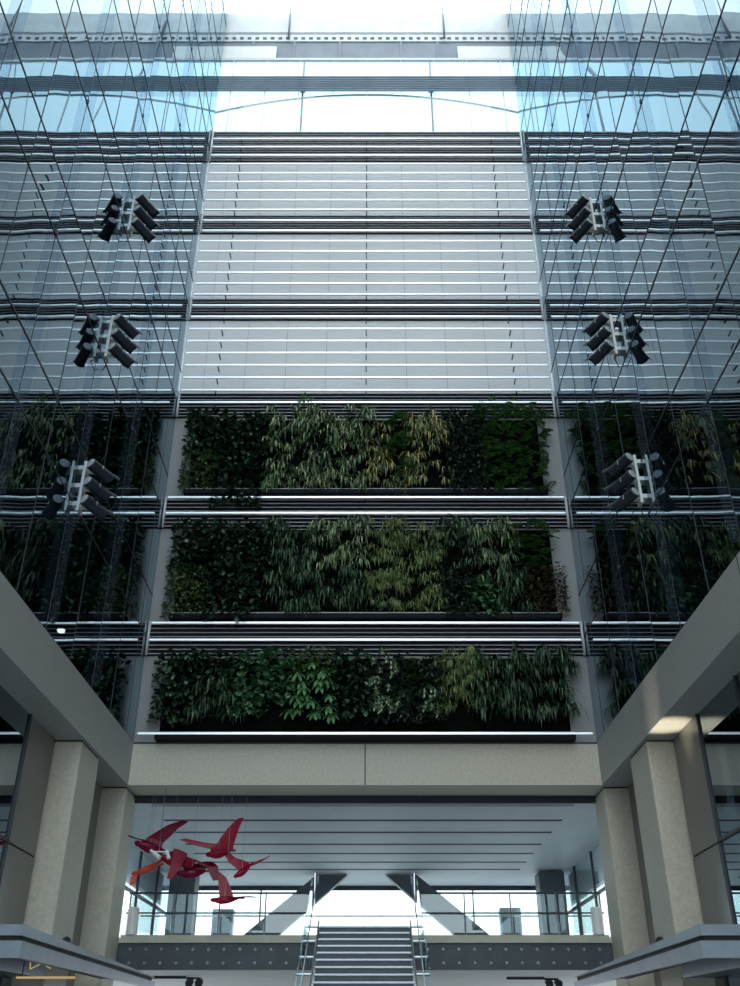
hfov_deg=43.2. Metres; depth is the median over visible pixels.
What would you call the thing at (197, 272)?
bar
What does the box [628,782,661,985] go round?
wall
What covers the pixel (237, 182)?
bar
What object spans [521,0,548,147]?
window
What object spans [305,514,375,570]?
plant
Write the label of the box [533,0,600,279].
window
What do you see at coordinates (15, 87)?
window
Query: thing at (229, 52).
roof panel
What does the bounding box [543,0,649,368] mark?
window
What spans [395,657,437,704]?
fern
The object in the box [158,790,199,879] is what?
bird sculpture
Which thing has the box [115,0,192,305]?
window
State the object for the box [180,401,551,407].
bar
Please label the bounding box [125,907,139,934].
bollard
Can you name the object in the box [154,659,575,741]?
planter
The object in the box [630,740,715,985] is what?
stone column
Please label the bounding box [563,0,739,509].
window
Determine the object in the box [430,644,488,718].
grass
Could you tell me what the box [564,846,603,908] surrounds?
window
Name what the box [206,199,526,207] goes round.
bar
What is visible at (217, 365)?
bar
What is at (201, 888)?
window
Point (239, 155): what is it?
bar
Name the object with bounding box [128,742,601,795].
beam
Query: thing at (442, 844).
ceiling
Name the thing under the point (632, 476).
cluster
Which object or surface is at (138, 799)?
trim
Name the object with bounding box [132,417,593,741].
wall
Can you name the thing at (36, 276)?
window
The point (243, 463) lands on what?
plant
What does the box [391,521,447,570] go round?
grass
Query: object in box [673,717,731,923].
wall
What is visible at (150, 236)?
hood
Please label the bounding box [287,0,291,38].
hanger
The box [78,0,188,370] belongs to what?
window
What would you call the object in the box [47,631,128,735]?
wall
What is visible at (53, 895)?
stone column
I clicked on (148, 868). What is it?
bird sculpture
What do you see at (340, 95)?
tie
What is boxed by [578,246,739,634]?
window
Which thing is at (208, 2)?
window
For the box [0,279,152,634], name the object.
window
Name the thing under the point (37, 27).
window
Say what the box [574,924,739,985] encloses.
canopy
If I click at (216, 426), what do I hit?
plant
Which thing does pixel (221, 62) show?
trim
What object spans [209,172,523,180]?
bar
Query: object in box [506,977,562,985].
track spotlight
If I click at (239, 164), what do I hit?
bar
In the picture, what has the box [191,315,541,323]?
bar
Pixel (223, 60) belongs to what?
window
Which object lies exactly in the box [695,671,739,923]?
window
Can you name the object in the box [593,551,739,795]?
beam
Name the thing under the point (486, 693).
plant
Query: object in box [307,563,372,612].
plant
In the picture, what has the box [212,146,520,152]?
bar
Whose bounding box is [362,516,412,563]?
grass
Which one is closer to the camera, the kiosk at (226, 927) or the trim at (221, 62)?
the kiosk at (226, 927)
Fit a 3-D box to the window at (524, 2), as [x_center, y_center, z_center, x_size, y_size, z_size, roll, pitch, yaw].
[6.090,-25.872,25.525,0.024,1.305,32.400,0,-31,0]
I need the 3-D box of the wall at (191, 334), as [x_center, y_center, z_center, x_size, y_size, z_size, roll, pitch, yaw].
[-0.130,-3.139,30.927,12.440,22.870,0.054,0,-31,0]
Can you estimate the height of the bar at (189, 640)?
0.056 m
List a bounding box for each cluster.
[71,459,119,525]
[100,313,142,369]
[124,193,161,243]
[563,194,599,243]
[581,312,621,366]
[602,453,647,517]
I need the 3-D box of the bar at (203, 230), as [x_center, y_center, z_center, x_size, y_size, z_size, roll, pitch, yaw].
[-0.130,-9.570,34.482,12.100,0.056,0.378,0,-31,0]
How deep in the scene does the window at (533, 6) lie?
36.33 m
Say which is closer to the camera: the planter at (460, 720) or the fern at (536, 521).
the planter at (460, 720)
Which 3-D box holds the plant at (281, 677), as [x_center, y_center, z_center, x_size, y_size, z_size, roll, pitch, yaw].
[-2.470,5.024,25.694,1.035,1.722,0.575,0,-31,0]
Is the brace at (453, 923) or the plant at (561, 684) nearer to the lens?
the plant at (561, 684)
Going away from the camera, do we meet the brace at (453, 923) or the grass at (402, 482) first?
the grass at (402, 482)
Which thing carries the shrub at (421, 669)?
in the planter at (460, 720)
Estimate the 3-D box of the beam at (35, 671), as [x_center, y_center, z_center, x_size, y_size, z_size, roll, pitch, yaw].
[-6.823,-0.813,11.286,0.954,1.130,34.600,0,-31,0]
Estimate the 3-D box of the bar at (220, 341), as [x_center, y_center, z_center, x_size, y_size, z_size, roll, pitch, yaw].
[-0.130,-5.077,31.825,12.100,0.056,0.378,0,-31,0]
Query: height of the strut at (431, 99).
5.100 m
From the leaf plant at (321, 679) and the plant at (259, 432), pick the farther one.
the plant at (259, 432)
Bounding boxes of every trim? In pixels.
[134,796,595,803]
[213,62,221,128]
[512,62,520,129]
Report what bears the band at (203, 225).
attached to the wall at (191, 334)
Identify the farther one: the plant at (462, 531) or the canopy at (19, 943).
the plant at (462, 531)
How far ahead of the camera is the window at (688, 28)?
21.11 m
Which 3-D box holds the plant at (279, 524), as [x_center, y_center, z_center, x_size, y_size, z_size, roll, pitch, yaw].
[-2.459,1.494,27.709,1.961,2.040,0.699,0,-31,0]
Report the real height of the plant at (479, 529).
2.417 m
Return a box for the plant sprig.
[297,392,314,408]
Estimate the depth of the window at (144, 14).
29.29 m
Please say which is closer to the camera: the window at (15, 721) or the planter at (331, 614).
the window at (15, 721)
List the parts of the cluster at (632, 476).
rail, rail, wall plate, wall plate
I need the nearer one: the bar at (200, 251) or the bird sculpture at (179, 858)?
the bird sculpture at (179, 858)
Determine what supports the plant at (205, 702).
in the planter at (460, 720)
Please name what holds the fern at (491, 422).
in the planter at (433, 486)
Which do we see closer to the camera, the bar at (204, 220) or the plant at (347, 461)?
the plant at (347, 461)
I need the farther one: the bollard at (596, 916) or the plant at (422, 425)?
the plant at (422, 425)
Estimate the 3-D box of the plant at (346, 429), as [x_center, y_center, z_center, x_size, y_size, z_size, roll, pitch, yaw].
[-0.900,-2.111,29.840,2.340,2.022,0.708,-2,-31,4]
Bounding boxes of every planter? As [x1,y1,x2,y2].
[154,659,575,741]
[168,530,562,621]
[183,420,547,495]
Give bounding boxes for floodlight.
[62,936,70,942]
[655,936,663,941]
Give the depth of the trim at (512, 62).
39.33 m
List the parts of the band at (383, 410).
corner post, corner post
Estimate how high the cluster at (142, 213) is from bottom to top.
1.580 m
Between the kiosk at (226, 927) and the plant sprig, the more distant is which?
the kiosk at (226, 927)
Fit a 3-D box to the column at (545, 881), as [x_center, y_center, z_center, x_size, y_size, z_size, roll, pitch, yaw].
[6.820,15.879,34.757,0.960,3.250,0.960,0,-31,0]
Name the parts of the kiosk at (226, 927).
door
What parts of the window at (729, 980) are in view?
frame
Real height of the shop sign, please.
0.330 m
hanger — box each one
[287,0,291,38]
[441,0,445,38]
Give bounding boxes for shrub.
[362,651,417,724]
[411,654,450,724]
[435,561,480,618]
[440,406,492,494]
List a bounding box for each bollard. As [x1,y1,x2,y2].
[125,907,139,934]
[590,907,604,934]
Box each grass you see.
[360,563,449,612]
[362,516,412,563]
[384,471,421,495]
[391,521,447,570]
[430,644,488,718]
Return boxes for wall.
[0,25,192,740]
[0,717,54,923]
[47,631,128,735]
[66,781,101,985]
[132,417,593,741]
[134,163,596,741]
[571,25,739,740]
[598,632,678,739]
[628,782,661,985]
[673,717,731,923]
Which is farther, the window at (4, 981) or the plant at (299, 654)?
the plant at (299, 654)
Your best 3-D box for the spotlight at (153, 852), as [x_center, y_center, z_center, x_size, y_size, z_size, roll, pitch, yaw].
[-5.338,8.512,24.141,0.566,1.836,0.143,0,-31,0]
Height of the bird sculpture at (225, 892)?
2.832 m
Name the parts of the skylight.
perforated plate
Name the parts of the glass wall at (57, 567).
glass fin, glass fin, glass fin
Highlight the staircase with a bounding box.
[294,873,431,985]
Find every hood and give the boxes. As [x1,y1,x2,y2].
[126,359,137,368]
[128,344,139,354]
[131,329,142,339]
[147,234,157,243]
[149,221,159,230]
[151,209,161,218]
[563,211,573,219]
[567,235,577,243]
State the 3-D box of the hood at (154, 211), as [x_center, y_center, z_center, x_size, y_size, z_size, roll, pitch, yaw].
[-5.708,-7.459,24.943,0.339,0.175,0.178,-19,-36,29]
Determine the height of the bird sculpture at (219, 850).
1.759 m
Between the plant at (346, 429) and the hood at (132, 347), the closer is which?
the hood at (132, 347)
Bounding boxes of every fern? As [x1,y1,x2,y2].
[379,410,420,477]
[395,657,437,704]
[467,395,520,449]
[479,439,556,492]
[503,518,559,566]
[507,402,553,454]
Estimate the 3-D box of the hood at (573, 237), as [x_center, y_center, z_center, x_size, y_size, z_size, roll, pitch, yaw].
[5.448,-6.843,25.101,0.339,0.175,0.178,19,-36,-29]
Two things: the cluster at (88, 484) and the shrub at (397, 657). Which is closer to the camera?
the cluster at (88, 484)
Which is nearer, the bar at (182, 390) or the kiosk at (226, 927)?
the bar at (182, 390)
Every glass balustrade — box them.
[126,892,309,934]
[419,892,603,934]
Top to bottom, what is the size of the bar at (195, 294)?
0.056 m
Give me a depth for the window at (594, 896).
32.48 m
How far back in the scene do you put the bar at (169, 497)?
28.54 m
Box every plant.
[146,646,199,728]
[159,562,206,620]
[165,516,225,573]
[177,446,215,490]
[181,407,231,455]
[182,675,246,724]
[187,645,237,694]
[197,560,265,621]
[208,450,270,509]
[214,517,276,572]
[221,410,273,457]
[229,648,270,719]
[256,515,319,572]
[258,449,326,491]
[261,564,324,618]
[262,404,325,452]
[262,645,299,705]
[281,661,339,723]
[295,645,336,674]
[305,403,376,451]
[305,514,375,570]
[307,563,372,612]
[308,441,371,491]
[329,646,373,724]
[359,419,395,489]
[366,647,404,716]
[396,405,457,486]
[420,685,443,718]
[430,513,484,573]
[461,576,504,615]
[468,515,522,585]
[468,645,531,721]
[488,561,539,619]
[506,641,564,725]
[522,561,571,613]
[538,645,588,721]
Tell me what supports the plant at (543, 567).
in the planter at (331, 614)
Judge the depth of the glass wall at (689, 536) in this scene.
18.68 m
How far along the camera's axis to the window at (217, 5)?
39.52 m
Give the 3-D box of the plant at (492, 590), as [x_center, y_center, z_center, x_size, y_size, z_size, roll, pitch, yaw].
[3.294,3.026,26.879,1.296,1.210,0.566,0,-31,0]
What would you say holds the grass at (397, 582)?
on the planter at (331, 614)
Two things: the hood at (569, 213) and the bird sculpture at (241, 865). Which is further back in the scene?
the hood at (569, 213)
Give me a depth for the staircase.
20.33 m
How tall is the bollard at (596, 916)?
0.660 m
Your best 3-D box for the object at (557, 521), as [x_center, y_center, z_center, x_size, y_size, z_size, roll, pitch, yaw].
[-0.130,0.618,28.636,12.440,1.050,0.195,0,-31,0]
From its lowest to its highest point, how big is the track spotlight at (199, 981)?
0.288 m
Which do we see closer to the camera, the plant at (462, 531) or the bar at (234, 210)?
the plant at (462, 531)
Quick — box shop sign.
[16,961,75,978]
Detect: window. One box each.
[0,0,176,472]
[0,1,167,507]
[0,89,162,593]
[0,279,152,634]
[0,685,32,886]
[0,976,11,985]
[57,0,181,398]
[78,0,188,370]
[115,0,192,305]
[125,851,167,934]
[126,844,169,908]
[129,0,199,278]
[140,886,590,934]
[154,0,203,220]
[164,0,209,198]
[183,0,212,147]
[191,0,218,126]
[205,0,220,82]
[211,0,225,61]
[214,59,518,131]
[223,0,228,22]
[505,0,510,21]
[508,0,521,61]
[513,0,527,82]
[515,0,541,126]
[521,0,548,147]
[524,0,566,198]
[529,0,576,220]
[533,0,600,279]
[539,0,614,304]
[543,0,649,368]
[551,0,669,399]
[555,0,724,473]
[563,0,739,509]
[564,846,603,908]
[564,851,604,934]
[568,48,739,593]
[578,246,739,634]
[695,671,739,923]
[714,973,739,985]
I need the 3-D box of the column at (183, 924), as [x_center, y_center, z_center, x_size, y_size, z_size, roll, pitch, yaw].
[-7.030,15.879,34.757,0.960,3.250,0.960,0,-31,0]
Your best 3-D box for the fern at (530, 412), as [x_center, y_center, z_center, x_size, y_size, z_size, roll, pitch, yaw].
[5.115,-2.051,29.836,1.625,2.026,0.642,0,-31,0]
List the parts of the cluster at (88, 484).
wall plate, wall plate, wall plate, rail, rail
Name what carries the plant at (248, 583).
in the planter at (331, 614)
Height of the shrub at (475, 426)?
3.196 m
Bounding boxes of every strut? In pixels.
[299,62,304,130]
[429,62,433,130]
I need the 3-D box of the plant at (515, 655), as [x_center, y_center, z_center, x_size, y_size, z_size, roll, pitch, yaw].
[4.437,5.219,25.551,1.548,2.453,0.693,3,-31,-5]
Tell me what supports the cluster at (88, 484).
attached to the window at (20, 363)
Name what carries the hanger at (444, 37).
attached to the skylight
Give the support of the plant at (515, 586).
in the planter at (331, 614)
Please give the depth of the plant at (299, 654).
25.96 m
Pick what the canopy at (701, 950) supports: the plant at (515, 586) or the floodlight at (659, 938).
the floodlight at (659, 938)
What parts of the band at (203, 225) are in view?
corner post, corner post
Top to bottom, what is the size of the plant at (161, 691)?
2.288 m
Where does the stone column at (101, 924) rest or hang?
on the floor
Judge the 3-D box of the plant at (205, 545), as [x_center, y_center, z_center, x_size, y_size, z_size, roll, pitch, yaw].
[-5.168,1.551,27.708,1.716,1.881,0.644,0,-31,0]
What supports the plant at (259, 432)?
in the planter at (433, 486)
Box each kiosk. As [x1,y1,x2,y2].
[211,909,234,934]
[499,908,522,934]
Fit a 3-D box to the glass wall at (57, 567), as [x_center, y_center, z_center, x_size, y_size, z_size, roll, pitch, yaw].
[-6.270,-15.886,19.618,0.220,33.280,32.400,0,-31,0]
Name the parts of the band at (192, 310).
corner post, corner post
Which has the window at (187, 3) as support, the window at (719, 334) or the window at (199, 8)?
the window at (199, 8)
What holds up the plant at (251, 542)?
in the planter at (331, 614)
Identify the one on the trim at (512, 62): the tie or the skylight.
the skylight
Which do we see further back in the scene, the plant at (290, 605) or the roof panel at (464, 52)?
the roof panel at (464, 52)
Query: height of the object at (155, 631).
1.010 m
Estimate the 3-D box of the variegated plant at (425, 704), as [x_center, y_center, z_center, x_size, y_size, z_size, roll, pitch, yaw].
[1.702,5.712,25.233,0.602,0.899,0.695,-9,-32,15]
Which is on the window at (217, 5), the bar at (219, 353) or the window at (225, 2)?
the window at (225, 2)
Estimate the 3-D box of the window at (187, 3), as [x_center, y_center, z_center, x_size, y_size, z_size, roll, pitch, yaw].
[-6.350,-22.343,23.438,0.024,1.305,32.400,0,-31,0]
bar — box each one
[137,732,592,734]
[149,639,580,644]
[152,622,578,627]
[166,512,565,517]
[168,496,563,502]
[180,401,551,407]
[181,389,550,395]
[183,376,548,384]
[185,364,547,371]
[186,352,545,359]
[188,340,544,347]
[189,328,542,335]
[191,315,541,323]
[192,304,539,311]
[194,293,538,301]
[195,282,537,290]
[196,271,535,279]
[198,261,534,268]
[199,250,533,258]
[200,240,531,248]
[202,229,530,237]
[203,219,529,226]
[204,209,528,217]
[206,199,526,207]
[207,190,525,197]
[208,181,524,189]
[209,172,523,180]
[210,163,522,171]
[211,154,521,162]
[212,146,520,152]
[213,138,519,144]
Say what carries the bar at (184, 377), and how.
attached to the wall at (191, 334)
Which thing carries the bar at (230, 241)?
attached to the wall at (191, 334)
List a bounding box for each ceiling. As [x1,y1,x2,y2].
[113,970,616,985]
[131,804,599,885]
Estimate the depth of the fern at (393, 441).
29.57 m
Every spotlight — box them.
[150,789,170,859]
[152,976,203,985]
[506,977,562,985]
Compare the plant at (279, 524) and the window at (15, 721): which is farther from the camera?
the plant at (279, 524)
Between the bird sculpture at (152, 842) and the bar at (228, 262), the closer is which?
the bird sculpture at (152, 842)
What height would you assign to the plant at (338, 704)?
2.202 m
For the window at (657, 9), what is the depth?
23.36 m
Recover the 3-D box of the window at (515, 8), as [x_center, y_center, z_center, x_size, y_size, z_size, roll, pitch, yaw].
[6.090,-27.637,26.568,0.024,2.805,32.400,0,-31,0]
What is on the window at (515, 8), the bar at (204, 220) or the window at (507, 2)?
the window at (507, 2)
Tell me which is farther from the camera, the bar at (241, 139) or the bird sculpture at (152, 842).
the bar at (241, 139)
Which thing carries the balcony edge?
attached to the trim
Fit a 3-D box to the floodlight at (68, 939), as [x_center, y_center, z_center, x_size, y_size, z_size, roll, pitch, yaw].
[-5.880,8.702,17.955,0.200,0.340,0.312,0,-31,0]
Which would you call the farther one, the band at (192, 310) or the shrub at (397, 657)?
the band at (192, 310)
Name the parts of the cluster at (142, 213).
rail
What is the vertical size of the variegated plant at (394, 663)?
1.895 m
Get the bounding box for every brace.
[244,875,346,934]
[386,875,488,934]
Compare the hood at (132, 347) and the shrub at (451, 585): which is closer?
the hood at (132, 347)
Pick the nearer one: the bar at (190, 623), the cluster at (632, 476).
the cluster at (632, 476)
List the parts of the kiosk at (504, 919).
door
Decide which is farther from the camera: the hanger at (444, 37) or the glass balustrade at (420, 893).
the hanger at (444, 37)
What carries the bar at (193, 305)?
attached to the band at (192, 310)
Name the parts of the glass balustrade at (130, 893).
post, rail, post, rail, post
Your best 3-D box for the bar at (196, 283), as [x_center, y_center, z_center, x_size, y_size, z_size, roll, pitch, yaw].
[-0.130,-7.323,33.154,12.100,0.056,0.378,0,-31,0]
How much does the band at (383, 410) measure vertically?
1.030 m
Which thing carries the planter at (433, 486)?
attached to the wall at (191, 334)
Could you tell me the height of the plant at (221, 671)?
1.415 m
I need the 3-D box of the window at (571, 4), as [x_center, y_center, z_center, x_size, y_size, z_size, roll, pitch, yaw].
[6.090,-18.814,21.351,0.024,1.305,32.400,0,-31,0]
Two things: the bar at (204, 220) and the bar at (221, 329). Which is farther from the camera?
the bar at (204, 220)
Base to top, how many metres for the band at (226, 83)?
0.965 m
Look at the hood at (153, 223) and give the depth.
24.62 m
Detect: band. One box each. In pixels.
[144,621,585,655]
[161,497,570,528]
[175,391,556,417]
[188,297,544,320]
[199,213,533,234]
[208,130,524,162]
[217,76,516,91]
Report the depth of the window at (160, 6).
31.12 m
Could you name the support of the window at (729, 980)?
in the wall at (657, 976)
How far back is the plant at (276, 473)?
29.00 m
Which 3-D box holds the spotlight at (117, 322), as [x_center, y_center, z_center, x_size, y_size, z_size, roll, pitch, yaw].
[-5.994,-3.474,22.375,0.562,1.580,0.817,-22,-37,32]
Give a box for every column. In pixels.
[11,740,98,985]
[74,787,134,985]
[164,871,199,934]
[535,871,569,934]
[595,787,654,985]
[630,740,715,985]
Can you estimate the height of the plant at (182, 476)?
1.616 m
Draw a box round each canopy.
[0,924,154,985]
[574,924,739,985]
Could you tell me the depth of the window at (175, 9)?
32.86 m
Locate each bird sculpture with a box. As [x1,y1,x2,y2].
[128,794,187,854]
[129,795,163,885]
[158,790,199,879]
[177,796,218,880]
[180,789,243,858]
[210,792,258,903]
[225,789,268,877]
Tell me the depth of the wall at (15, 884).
19.03 m
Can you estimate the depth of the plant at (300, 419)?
29.81 m
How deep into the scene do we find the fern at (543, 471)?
29.11 m
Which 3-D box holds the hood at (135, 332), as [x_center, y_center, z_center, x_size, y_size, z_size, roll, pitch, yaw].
[-5.708,-3.887,22.830,0.339,0.175,0.178,-19,-36,29]
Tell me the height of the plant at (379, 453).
2.726 m
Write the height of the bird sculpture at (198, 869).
2.286 m
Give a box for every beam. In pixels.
[0,571,137,795]
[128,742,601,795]
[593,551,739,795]
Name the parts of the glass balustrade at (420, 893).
post, rail, post, rail, post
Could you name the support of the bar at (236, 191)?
attached to the wall at (191, 334)
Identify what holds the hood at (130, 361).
attached to the spotlight at (117, 322)
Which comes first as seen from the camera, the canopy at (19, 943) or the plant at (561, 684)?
the canopy at (19, 943)
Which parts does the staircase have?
glass panel, glass panel, handrail, glass panel, newel post, newel post, handrail, glass panel, glass panel, glass panel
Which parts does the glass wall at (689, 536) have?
glass fin, glass fin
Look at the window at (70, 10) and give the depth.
23.12 m
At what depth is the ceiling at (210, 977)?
26.00 m
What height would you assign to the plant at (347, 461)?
1.884 m
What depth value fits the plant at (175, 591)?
26.97 m
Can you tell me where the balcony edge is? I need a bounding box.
[116,935,613,969]
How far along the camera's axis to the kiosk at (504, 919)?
37.13 m
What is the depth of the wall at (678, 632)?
26.02 m
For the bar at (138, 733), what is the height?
0.056 m
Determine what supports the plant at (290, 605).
in the planter at (331, 614)
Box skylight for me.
[222,13,511,62]
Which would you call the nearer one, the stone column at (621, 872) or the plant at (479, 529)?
the stone column at (621, 872)
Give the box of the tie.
[215,94,518,113]
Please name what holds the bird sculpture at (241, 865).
hanging from the beam at (190, 768)
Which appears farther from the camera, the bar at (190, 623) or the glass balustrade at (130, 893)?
the bar at (190, 623)
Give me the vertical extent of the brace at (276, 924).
3.270 m
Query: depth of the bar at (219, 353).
31.41 m
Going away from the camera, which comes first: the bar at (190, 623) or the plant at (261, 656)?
the plant at (261, 656)
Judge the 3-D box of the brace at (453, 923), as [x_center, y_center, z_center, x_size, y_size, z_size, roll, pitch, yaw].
[3.295,16.303,35.494,5.350,3.270,0.500,0,-31,0]
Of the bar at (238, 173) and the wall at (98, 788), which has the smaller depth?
the wall at (98, 788)
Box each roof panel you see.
[222,46,276,58]
[457,46,511,58]
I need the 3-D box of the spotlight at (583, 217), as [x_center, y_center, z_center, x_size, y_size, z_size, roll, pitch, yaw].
[5.734,-7.205,25.104,0.562,1.580,0.817,22,-37,-32]

